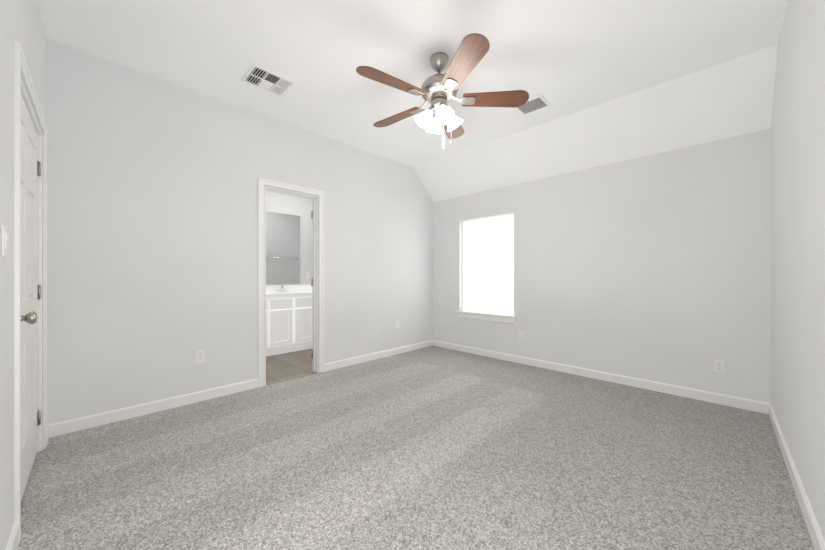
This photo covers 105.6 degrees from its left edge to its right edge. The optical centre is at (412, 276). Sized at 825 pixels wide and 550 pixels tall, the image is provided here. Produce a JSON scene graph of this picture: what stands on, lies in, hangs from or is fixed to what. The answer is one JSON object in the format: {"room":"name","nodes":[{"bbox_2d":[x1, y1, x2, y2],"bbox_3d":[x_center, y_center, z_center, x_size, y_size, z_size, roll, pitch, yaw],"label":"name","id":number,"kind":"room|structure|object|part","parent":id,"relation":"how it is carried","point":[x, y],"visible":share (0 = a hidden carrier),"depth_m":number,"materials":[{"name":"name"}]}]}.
{"room":"empty bedroom","nodes":[
{"label":"empty bedroom","id":0,"kind":"room"},
{"bbox_2d":[0,0,45,549],"bbox_3d":[-1.294,-0.290,0.859,3.620,2.820,0.120,0,0,45],"label":"wall","id":1,"kind":"structure","parent":0,"point":[21,21],"depth_m":1.24,"materials":[{"name":"paint"}]},
{"bbox_2d":[2,224,8,256],"bbox_3d":[-1.504,-0.130,1.158,0.070,0.115,0.010,0,0,45],"label":"light switch","id":2,"kind":"object","parent":1,"relation":"attached to","point":[5,237],"visible":1,"depth_m":1.15,"materials":[{"name":"white plastic"}]},
{"bbox_2d":[5,523,18,549],"bbox_3d":[-0.807,1.075,0.473,2.385,0.090,0.014,0,0,45],"label":"baseboard","id":3,"kind":"structure","parent":1,"relation":"attached to","point":[13,542],"depth_m":1.25,"materials":[{"name":"white wood"}]},
{"bbox_2d":[14,40,46,542],"bbox_3d":[-2.086,0.068,1.643,1.080,2.105,0.147,0,0,45],"label":"door frame","id":4,"kind":"structure","parent":1,"relation":"attached to","point":[20,67],"depth_m":1.33,"materials":[{"name":"white wood"}]},
{"bbox_2d":[21,94,40,499],"bbox_3d":[-2.067,0.102,1.663,0.921,2.012,0.047,0,0,45],"label":"door leaf","id":5,"kind":"structure","parent":1,"relation":"in","point":[29,284],"depth_m":1.74,"materials":[{"name":"white wood"}]},
{"bbox_2d":[21,311,36,323],"bbox_3d":[-1.756,0.190,1.422,0.066,0.066,0.069,0,0,45],"label":"door knob","id":6,"kind":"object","parent":5,"relation":"attached to","point":[30,317],"depth_m":1.42,"materials":[{"name":"silver metal"}]},
{"bbox_3d":[-2.369,0.108,1.987,0.036,1.674,0.012,0,0,45],"label":"door hinges","id":7,"kind":"part","parent":5,"relation":"part of","materials":[{"name":"silver metal"}]},
{"bbox_2d":[47,425,48,442],"bbox_3d":[-2.480,1.075,2.123,0.155,0.090,0.014,0,0,45],"label":"baseboard","id":8,"kind":"structure","parent":1,"relation":"attached to","point":[47,433],"depth_m":2.15,"materials":[{"name":"white wood"}]},
{"bbox_2d":[46,38,432,424],"bbox_3d":[-1.140,-0.290,3.678,0.120,2.820,4.350,0,0,45],"label":"wall","id":9,"kind":"structure","parent":0,"point":[152,234],"depth_m":2.72,"materials":[{"name":"paint"}]},
{"bbox_2d":[48,378,258,437],"bbox_3d":[-2.046,1.075,2.664,0.014,0.090,1.395,0,0,45],"label":"baseboard","id":10,"kind":"structure","parent":9,"relation":"attached to","point":[79,424],"depth_m":2.53,"materials":[{"name":"white wood"}]},
{"bbox_2d":[195,349,204,363],"bbox_3d":[-1.906,0.720,2.810,0.007,0.115,0.070,0,0,45],"label":"electrical outlet","id":11,"kind":"object","parent":9,"relation":"attached to","point":[199,356],"visible":1,"depth_m":2.81,"materials":[{"name":"white plastic"}]},
{"bbox_2d":[258,178,323,386],"bbox_3d":[-1.345,0.062,3.466,0.147,2.115,0.730,0,0,45],"label":"door frame","id":12,"kind":"structure","parent":9,"relation":"attached to","point":[262,182],"depth_m":3.60,"materials":[{"name":"white wood"}]},
{"bbox_2d":[324,340,432,371],"bbox_3d":[-0.353,1.075,4.380,0.014,0.090,1.965,0,0,45],"label":"baseboard","id":13,"kind":"structure","parent":9,"relation":"attached to","point":[359,359],"depth_m":4.21,"materials":[{"name":"white wood"}]},
{"bbox_2d":[395,321,398,328],"bbox_3d":[-0.220,0.705,4.519,0.008,0.115,0.070,0,0,45],"label":"electrical outlet","id":14,"kind":"object","parent":9,"relation":"attached to","point":[396,324],"visible":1,"depth_m":4.51,"materials":[{"name":"white plastic"}]},
{"bbox_2d":[266,190,311,285],"bbox_3d":[-2.038,-0.240,5.117,0.120,2.720,2.840,0,0,45],"label":"wall","id":15,"kind":"structure","parent":0,"point":[282,203],"depth_m":5.22,"materials":[{"name":"paint"}]},
{"bbox_2d":[266,211,299,283],"bbox_3d":[-2.280,-0.440,4.781,0.005,1.120,1.180,0,0,45],"label":"bathroom mirror","id":16,"kind":"object","parent":15,"relation":"attached to","point":[282,248],"visible":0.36,"depth_m":4.99,"materials":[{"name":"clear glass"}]},
{"bbox_2d":[266,285,311,292],"bbox_3d":[-2.210,0.195,4.840,0.020,0.100,1.958,0,0,45],"label":"backsplash","id":17,"kind":"structure","parent":15,"relation":"attached to","point":[281,288],"depth_m":4.95,"materials":[{"name":"white stone"}]},
{"bbox_2d":[266,349,313,383],"bbox_3d":[-1.450,1.169,4.538,1.770,0.101,2.840,0,0,45],"label":"floor","id":18,"kind":"structure","parent":0,"point":[279,367],"depth_m":3.93,"materials":[{"name":"wood"}]},
{"bbox_2d":[266,297,311,356],"bbox_3d":[-2.022,0.699,4.647,0.558,0.838,1.948,0,0,45],"label":"bathroom vanity","id":19,"kind":"object","parent":18,"relation":"on","point":[288,318],"depth_m":4.51,"materials":[{"name":"white wood"}]},
{"bbox_2d":[266,289,311,296],"bbox_3d":[-2.014,0.262,4.647,0.570,0.035,1.958,0,0,45],"label":"countertop","id":20,"kind":"structure","parent":19,"relation":"on","point":[301,292],"depth_m":4.57,"materials":[{"name":"white stone"}]},
{"bbox_2d":[275,285,289,292],"bbox_3d":[-2.006,0.192,4.876,0.140,0.106,0.213,0,0,45],"label":"faucet","id":21,"kind":"object","parent":20,"relation":"on","point":[282,286],"depth_m":4.89,"materials":[{"name":"silver metal"}]},
{"bbox_2d":[271,291,303,293],"bbox_3d":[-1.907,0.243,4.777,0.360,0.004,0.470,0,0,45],"label":"sink","id":22,"kind":"object","parent":20,"relation":"in","point":[277,292],"depth_m":4.73,"materials":[{"name":"white ceramic"}]},
{"bbox_2d":[38,0,788,167],"bbox_3d":[-0.016,-1.725,2.155,3.860,0.150,3.760,0,0,45],"label":"ceiling","id":23,"kind":"structure","parent":0,"point":[563,58],"depth_m":2.26,"materials":[{"name":"paint"}]},
{"bbox_2d":[241,63,295,96],"bbox_3d":[-1.214,-1.643,2.648,0.290,0.014,0.340,0,0,45],"label":"ceiling vent","id":24,"kind":"object","parent":23,"relation":"in","point":[258,76],"visible":1,"depth_m":2.64,"materials":[{"name":"white metal"}]},
{"bbox_2d":[356,33,528,148],"bbox_3d":[0.162,-1.325,2.386,1.259,0.651,1.275,0,0,45],"label":"fan","id":25,"kind":"object","parent":23,"relation":"hanging from","point":[438,91],"visible":1,"depth_m":2.30,"materials":[{"name":"brown wood"}]},
{"bbox_3d":[-0.149,-1.332,2.140,0.495,0.007,0.164,0,13,-34],"label":"blade","id":26,"kind":"part","parent":25,"relation":"part of","materials":[{"name":"brown wood"}]},
{"bbox_3d":[-0.131,-1.332,2.636,0.495,0.007,0.164,0,13,38],"label":"blade","id":27,"kind":"part","parent":25,"relation":"part of","materials":[{"name":"brown wood"}]},
{"bbox_3d":[0.058,-1.350,2.273,0.187,0.064,0.076,0,13,-34],"label":"arm","id":28,"kind":"part","parent":25,"relation":"part of"},
{"bbox_3d":[0.060,-1.350,2.481,0.187,0.064,0.076,0,13,38],"label":"arm","id":29,"kind":"part","parent":25,"relation":"part of"},
{"bbox_3d":[0.101,-1.192,2.353,0.143,0.100,0.143,30,-7,22],"label":"lamp shade","id":30,"kind":"part","parent":25,"relation":"part of","materials":[{"name":"white glass"}]},
{"bbox_3d":[0.180,-1.192,2.476,0.143,0.100,0.143,18,33,15],"label":"lamp shade","id":31,"kind":"part","parent":25,"relation":"part of","materials":[{"name":"white glass"}]},
{"bbox_3d":[0.224,-1.192,2.274,0.143,0.100,0.143,-18,-33,15],"label":"lamp shade","id":32,"kind":"part","parent":25,"relation":"part of","materials":[{"name":"white glass"}]},
{"bbox_3d":[0.284,-1.148,2.376,0.028,0.293,0.028,0,0,45],"label":"chain","id":33,"kind":"part","parent":25,"relation":"part of","materials":[{"name":"white metal"}]},
{"bbox_3d":[0.254,-1.350,2.207,0.076,0.064,0.187,14,-4,-15],"label":"arm","id":34,"kind":"part","parent":25,"relation":"part of"},
{"bbox_3d":[0.347,-1.332,2.772,0.164,0.007,0.495,-14,-5,20],"label":"blade","id":35,"kind":"part","parent":25,"relation":"part of","materials":[{"name":"brown wood"}]},
{"bbox_3d":[0.303,-1.192,2.397,0.143,0.100,0.143,-30,7,22],"label":"lamp shade","id":36,"kind":"part","parent":25,"relation":"part of","materials":[{"name":"white glass"}]},
{"bbox_3d":[0.379,-1.350,2.373,0.187,0.064,0.076,0,-13,2],"label":"arm","id":37,"kind":"part","parent":25,"relation":"part of"},
{"bbox_3d":[0.318,-1.332,1.969,0.164,0.007,0.495,14,-4,-15],"label":"blade","id":38,"kind":"part","parent":25,"relation":"part of","materials":[{"name":"brown wood"}]},
{"bbox_3d":[0.624,-1.332,2.360,0.495,0.007,0.164,0,-13,2],"label":"blade","id":39,"kind":"part","parent":25,"relation":"part of","materials":[{"name":"brown wood"}]},
{"bbox_2d":[514,94,551,115],"bbox_3d":[1.152,-1.646,3.025,0.280,0.007,0.250,0,0,45],"label":"ceiling vent","id":40,"kind":"object","parent":23,"relation":"in","point":[535,104],"visible":0.92,"depth_m":3.02,"materials":[{"name":"white metal"}]},
{"bbox_2d":[17,346,814,549],"bbox_3d":[0.191,1.170,2.365,3.860,0.100,4.350,0,0,45],"label":"floor","id":41,"kind":"structure","parent":0,"point":[433,448],"depth_m":1.81,"materials":[{"name":"grey carpet"}]},
{"bbox_2d":[414,44,777,201],"bbox_3d":[1.511,-1.430,3.703,3.860,0.740,0.590,0,0,45],"label":"ceiling","id":42,"kind":"structure","parent":0,"point":[729,98],"depth_m":3.03,"materials":[{"name":"paint"}]},
{"bbox_2d":[433,129,770,402],"bbox_3d":[1.669,-0.140,3.863,3.620,2.520,0.140,0,0,45],"label":"wall","id":43,"kind":"structure","parent":0,"point":[656,267],"depth_m":3.14,"materials":[{"name":"paint"}]},
{"bbox_2d":[456,310,516,317],"bbox_3d":[1.033,0.530,4.421,0.950,0.024,0.110,0,0,45],"label":"stool","id":44,"kind":"object","parent":43,"relation":"attached to","point":[490,314],"visible":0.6,"depth_m":4.36,"materials":[{"name":"white wood"}]},
{"bbox_2d":[458,313,515,323],"bbox_3d":[1.013,0.579,4.401,0.920,0.073,0.016,0,0,45],"label":"apron","id":45,"kind":"object","parent":43,"relation":"attached to","point":[489,318],"visible":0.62,"depth_m":4.35,"materials":[{"name":"white wood"}]},
{"bbox_2d":[463,214,513,314],"bbox_3d":[1.089,-0.145,4.478,0.870,1.370,0.070,0,0,45],"label":"window","id":46,"kind":"structure","parent":43,"relation":"in","point":[466,227],"depth_m":4.52,"materials":[{"name":"white glass"}]},
{"bbox_2d":[519,330,523,339],"bbox_3d":[1.397,0.755,4.028,0.070,0.115,0.007,0,0,45],"label":"electrical outlet","id":47,"kind":"object","parent":43,"relation":"attached to","point":[521,335],"visible":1,"depth_m":4.02,"materials":[{"name":"white plastic"}]},
{"bbox_2d":[433,340,769,413],"bbox_3d":[1.615,1.075,3.808,3.620,0.090,0.014,0,0,45],"label":"baseboard","id":48,"kind":"structure","parent":43,"relation":"attached to","point":[734,401],"depth_m":3.21,"materials":[{"name":"white wood"}]},
{"bbox_2d":[714,359,724,373],"bbox_3d":[2.693,0.790,2.751,0.070,0.115,0.007,0,0,45],"label":"electrical outlet","id":49,"kind":"object","parent":43,"relation":"attached to","point":[719,366],"visible":1,"depth_m":2.75,"materials":[{"name":"white plastic"}]},
{"bbox_2d":[771,0,824,540],"bbox_3d":[1.523,-0.290,1.052,0.120,2.820,4.350,0,0,45],"label":"wall","id":50,"kind":"structure","parent":0,"point":[798,260],"depth_m":1.59,"materials":[{"name":"paint"}]},
{"bbox_2d":[768,403,824,549],"bbox_3d":[1.468,1.075,1.091,0.014,0.090,4.090,0,0,45],"label":"baseboard","id":51,"kind":"structure","parent":50,"relation":"attached to","point":[815,534],"depth_m":1.55,"materials":[{"name":"white wood"}]},
{"label":"outside","id":52,"kind":"structure","parent":0,"visible":0},
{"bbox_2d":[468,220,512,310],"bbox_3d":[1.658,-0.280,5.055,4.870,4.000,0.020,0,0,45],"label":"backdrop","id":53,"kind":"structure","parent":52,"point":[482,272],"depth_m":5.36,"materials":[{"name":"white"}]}
]}

